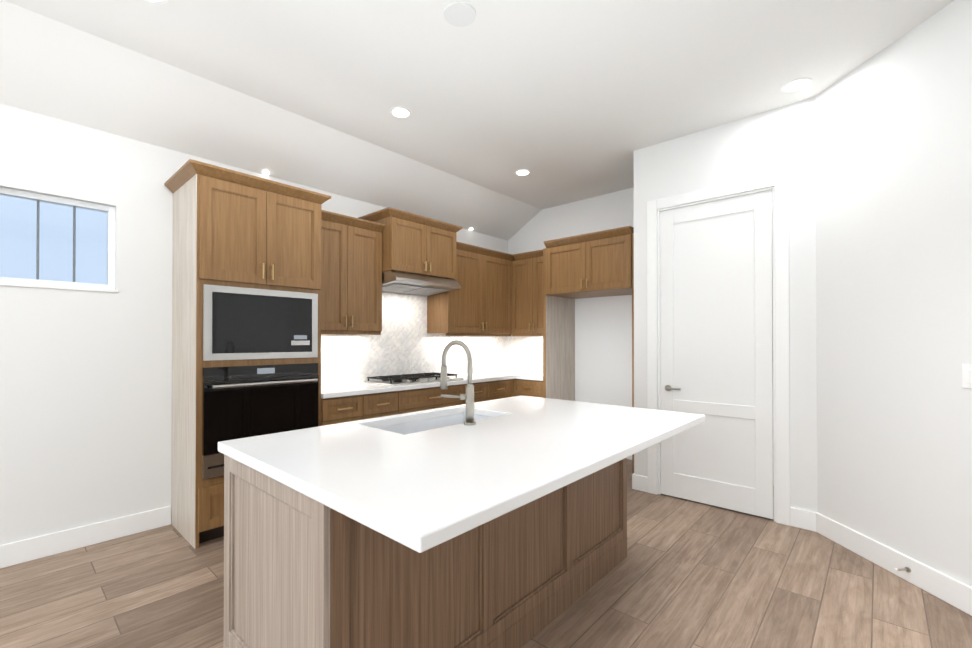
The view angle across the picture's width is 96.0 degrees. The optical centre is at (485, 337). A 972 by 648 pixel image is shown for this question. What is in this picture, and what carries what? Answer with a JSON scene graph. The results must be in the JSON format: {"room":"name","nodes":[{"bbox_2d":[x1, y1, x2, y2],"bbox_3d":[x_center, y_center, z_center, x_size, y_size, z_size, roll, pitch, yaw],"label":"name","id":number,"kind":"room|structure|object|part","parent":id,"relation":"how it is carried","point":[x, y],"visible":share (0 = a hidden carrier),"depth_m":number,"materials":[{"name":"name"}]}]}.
{"room":"kitchen","nodes":[
{"label":"kitchen","id":0,"kind":"room"},
{"bbox_2d":[0,0,954,240],"bbox_3d":[0.057,-1.605,0.979,6.520,0.450,8.260,0,0,42],"label":"ceiling","id":1,"kind":"structure","parent":0,"point":[566,101],"depth_m":2.80,"materials":[{"name":"white paint"}]},
{"bbox_2d":[145,0,168,3],"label":"recessed light","id":2,"kind":"object","parent":1,"relation":"in","point":[152,1],"depth_m":2.21,"materials":[{"name":"white paint"}]},
{"bbox_2d":[389,106,411,118],"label":"recessed light","id":3,"kind":"object","parent":1,"relation":"in","point":[398,111],"depth_m":3.28,"materials":[{"name":"white paint"}]},
{"bbox_2d":[444,1,475,26],"bbox_3d":[-0.138,-1.698,2.296,0.170,0.008,0.170,0,0,42],"label":"ceiling speaker","id":4,"kind":"object","parent":1,"relation":"attached to","point":[459,14],"visible":1,"depth_m":2.29,"materials":[{"name":"white plastic"}]},
{"bbox_2d":[514,169,530,175],"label":"recessed light","id":5,"kind":"object","parent":1,"relation":"in","point":[522,172],"depth_m":4.45,"materials":[{"name":"white paint"}]},
{"bbox_2d":[781,78,811,92],"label":"recessed light","id":6,"kind":"object","parent":1,"relation":"in","point":[798,84],"depth_m":2.93,"materials":[{"name":"white paint"}]},
{"bbox_2d":[0,459,971,647],"bbox_3d":[0.009,1.380,1.003,6.650,0.080,8.260,0,0,42],"label":"floor","id":7,"kind":"structure","parent":0,"point":[685,573],"depth_m":2.28,"materials":[{"name":"brown wood"}]},
{"bbox_2d":[164,159,330,548],"bbox_3d":[-1.762,0.117,3.290,0.664,2.475,0.953,0,0,42],"label":"tall cabinet","id":8,"kind":"object","parent":7,"relation":"on","point":[246,305],"visible":0.79,"depth_m":3.02,"materials":[{"name":"brown wood"}]},
{"bbox_2d":[321,394,372,425],"bbox_3d":[-1.360,0.918,3.783,0.597,0.880,0.430,0,0,42],"label":"base cabinet","id":9,"kind":"object","parent":7,"relation":"on","point":[336,410],"depth_m":3.58,"materials":[{"name":"brown wood"}]},
{"bbox_2d":[373,390,408,417],"bbox_3d":[-1.138,0.919,4.031,0.597,0.880,0.503,0,0,42],"label":"base cabinet","id":10,"kind":"object","parent":7,"relation":"on","point":[394,402],"depth_m":3.91,"materials":[{"name":"brown wood"}]},
{"bbox_2d":[409,384,466,412],"bbox_3d":[-0.734,0.922,4.480,0.597,0.880,0.980,0,0,42],"label":"base cabinet","id":11,"kind":"object","parent":7,"relation":"on","point":[421,399],"depth_m":4.29,"materials":[{"name":"brown wood"}]},
{"bbox_2d":[321,371,542,398],"bbox_3d":[-0.332,0.463,4.618,1.014,0.039,3.039,0,0,42],"label":"countertop","id":12,"kind":"structure","parent":11,"relation":"on","point":[342,390],"depth_m":4.14,"materials":[{"name":"white stone"}]},
{"bbox_2d":[364,372,463,385],"bbox_3d":[-0.725,0.414,4.525,0.490,0.056,0.910,0,0,42],"label":"cooktop","id":13,"kind":"object","parent":12,"relation":"in","point":[402,379],"visible":0.98,"depth_m":4.38,"materials":[{"name":"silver metal"}]},
{"bbox_2d":[218,395,704,647],"bbox_3d":[0.066,0.887,2.117,1.290,0.920,2.050,0,0,42],"label":"kitchen island","id":14,"kind":"object","parent":7,"relation":"on","point":[301,570],"depth_m":1.60,"materials":[{"name":"brown wood"}]},
{"bbox_2d":[377,413,491,434],"bbox_3d":[-0.250,0.578,2.336,0.404,0.219,0.774,0,0,42],"label":"sink basin","id":15,"kind":"object","parent":14,"relation":"in","point":[408,426],"depth_m":2.52,"materials":[{"name":"white ceramic"}]},
{"bbox_2d":[440,340,475,424],"bbox_3d":[-0.171,0.218,2.197,0.239,0.417,0.134,0,0,42],"label":"faucet","id":16,"kind":"object","parent":14,"relation":"on","point":[468,396],"visible":1,"depth_m":2.16,"materials":[{"name":"silver metal"}]},
{"bbox_3d":[0.066,0.557,2.119,1.290,0.259,2.050,0,0,42],"label":"kitchen island top","id":17,"kind":"part","parent":14,"relation":"part of","materials":[{"name":"white stone"}]},
{"bbox_2d":[472,381,492,402],"bbox_3d":[-0.326,0.925,4.934,0.597,0.880,0.517,0,0,42],"label":"base cabinet","id":18,"kind":"object","parent":7,"relation":"on","point":[483,391],"depth_m":4.83,"materials":[{"name":"brown wood"}]},
{"bbox_2d":[493,380,504,399],"bbox_3d":[-0.095,0.927,5.192,0.597,0.880,0.444,0,0,42],"label":"base cabinet","id":19,"kind":"object","parent":7,"relation":"on","point":[498,386],"depth_m":5.02,"materials":[{"name":"brown wood"}]},
{"bbox_2d":[517,379,542,397],"bbox_3d":[0.693,0.928,5.322,0.436,0.880,0.617,0,0,42],"label":"base cabinet","id":20,"kind":"object","parent":7,"relation":"on","point":[533,388],"depth_m":5.08,"materials":[{"name":"brown wood"}]},
{"bbox_2d":[543,226,633,473],"bbox_3d":[1.236,0.142,4.802,1.070,2.445,0.672,0,0,42],"label":"tall cabinet","id":21,"kind":"object","parent":7,"relation":"on","point":[595,264],"visible":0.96,"depth_m":4.77,"materials":[{"name":"brown wood"}]},
{"bbox_2d":[0,0,971,586],"bbox_3d":[0.141,-0.236,0.894,7.008,3.150,8.260,0,0,42],"label":"wall","id":22,"kind":"structure","parent":0,"point":[872,156],"depth_m":2.79,"materials":[{"name":"white paint"}]},
{"bbox_2d":[0,187,117,292],"bbox_3d":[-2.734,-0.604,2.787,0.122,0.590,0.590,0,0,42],"label":"window","id":23,"kind":"structure","parent":22,"relation":"in","point":[47,241],"depth_m":2.80,"materials":[{"name":"white plastic"}]},
{"bbox_2d":[0,506,170,568],"bbox_3d":[-3.639,1.277,1.681,0.016,0.135,4.034,0,0,42],"label":"baseboard","id":24,"kind":"structure","parent":22,"relation":"attached to","point":[13,553],"depth_m":2.82,"materials":[{"name":"white paint"}]},
{"bbox_2d":[321,210,384,334],"bbox_3d":[-1.340,-0.551,3.975,0.382,1.040,0.728,0,0,42],"label":"upper cabinet","id":25,"kind":"object","parent":22,"relation":"attached to","point":[351,275],"visible":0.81,"depth_m":3.89,"materials":[{"name":"brown wood"}]},
{"bbox_2d":[358,207,462,279],"bbox_3d":[-0.762,-0.910,4.516,0.522,0.565,0.950,0,0,42],"label":"upper cabinet","id":26,"kind":"object","parent":22,"relation":"attached to","point":[416,244],"visible":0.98,"depth_m":4.28,"materials":[{"name":"brown wood"}]},
{"bbox_2d":[382,270,460,295],"bbox_3d":[-0.747,-0.553,4.501,0.543,0.146,0.836,0,0,42],"label":"range hood","id":27,"kind":"object","parent":26,"relation":"attached to","point":[406,283],"visible":0.92,"depth_m":4.36,"materials":[{"name":"silver metal"}]},
{"bbox_2d":[321,292,508,384],"bbox_3d":[-0.707,-0.089,4.960,0.009,1.067,3.042,0,0,42],"label":"tile backsplash","id":28,"kind":"structure","parent":22,"relation":"attached to","point":[404,342],"depth_m":4.74,"materials":[{"name":"tile"}]},
{"bbox_2d":[427,241,514,335],"bbox_3d":[-0.166,-0.548,5.308,0.347,0.992,1.131,0,0,42],"label":"upper cabinet","id":29,"kind":"object","parent":22,"relation":"attached to","point":[478,302],"depth_m":5.13,"materials":[{"name":"brown wood"}]},
{"bbox_2d":[509,335,542,371],"bbox_3d":[0.690,0.201,5.740,0.990,0.498,0.012,0,0,42],"label":"tile backsplash","id":30,"kind":"structure","parent":22,"relation":"attached to","point":[525,352],"depth_m":5.87,"materials":[{"name":"tile"}]},
{"bbox_2d":[512,250,542,335],"bbox_3d":[0.679,-0.541,5.503,0.686,1.040,0.382,0,0,42],"label":"upper cabinet","id":31,"kind":"object","parent":22,"relation":"attached to","point":[527,293],"visible":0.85,"depth_m":5.44,"materials":[{"name":"brown wood"}]},
{"bbox_2d":[660,190,773,518],"bbox_3d":[1.820,0.122,3.511,0.835,2.443,0.094,0,0,42],"label":"pantry door","id":32,"kind":"structure","parent":22,"relation":"in","point":[716,316],"depth_m":3.48,"materials":[{"name":"white paint"}]},
{"bbox_2d":[647,171,789,525],"bbox_3d":[1.849,0.076,3.553,1.035,2.561,0.138,0,0,42],"label":"door frame","id":33,"kind":"structure","parent":22,"relation":"attached to","point":[779,182],"depth_m":3.23,"materials":[{"name":"white paint"}]},
{"bbox_2d":[804,511,971,615],"bbox_3d":[2.422,1.271,0.750,3.261,0.135,3.232,0,0,42],"label":"baseboard","id":34,"kind":"structure","parent":22,"relation":"attached to","point":[947,589],"depth_m":2.48,"materials":[{"name":"white paint"}]},
{"bbox_2d":[893,567,910,571],"bbox_3d":[2.293,1.279,2.415,0.082,0.027,0.027,0,0,-3],"label":"doorstop","id":35,"kind":"object","parent":22,"relation":"attached to","point":[907,569],"visible":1,"depth_m":2.41,"materials":[{"name":"silver metal"}]},
{"bbox_2d":[962,364,971,388],"bbox_3d":[2.361,0.187,2.129,0.010,0.118,0.075,0,0,-3],"label":"light switch","id":36,"kind":"object","parent":22,"relation":"attached to","point":[966,375],"visible":1,"depth_m":2.14,"materials":[{"name":"white plastic"}]}
]}

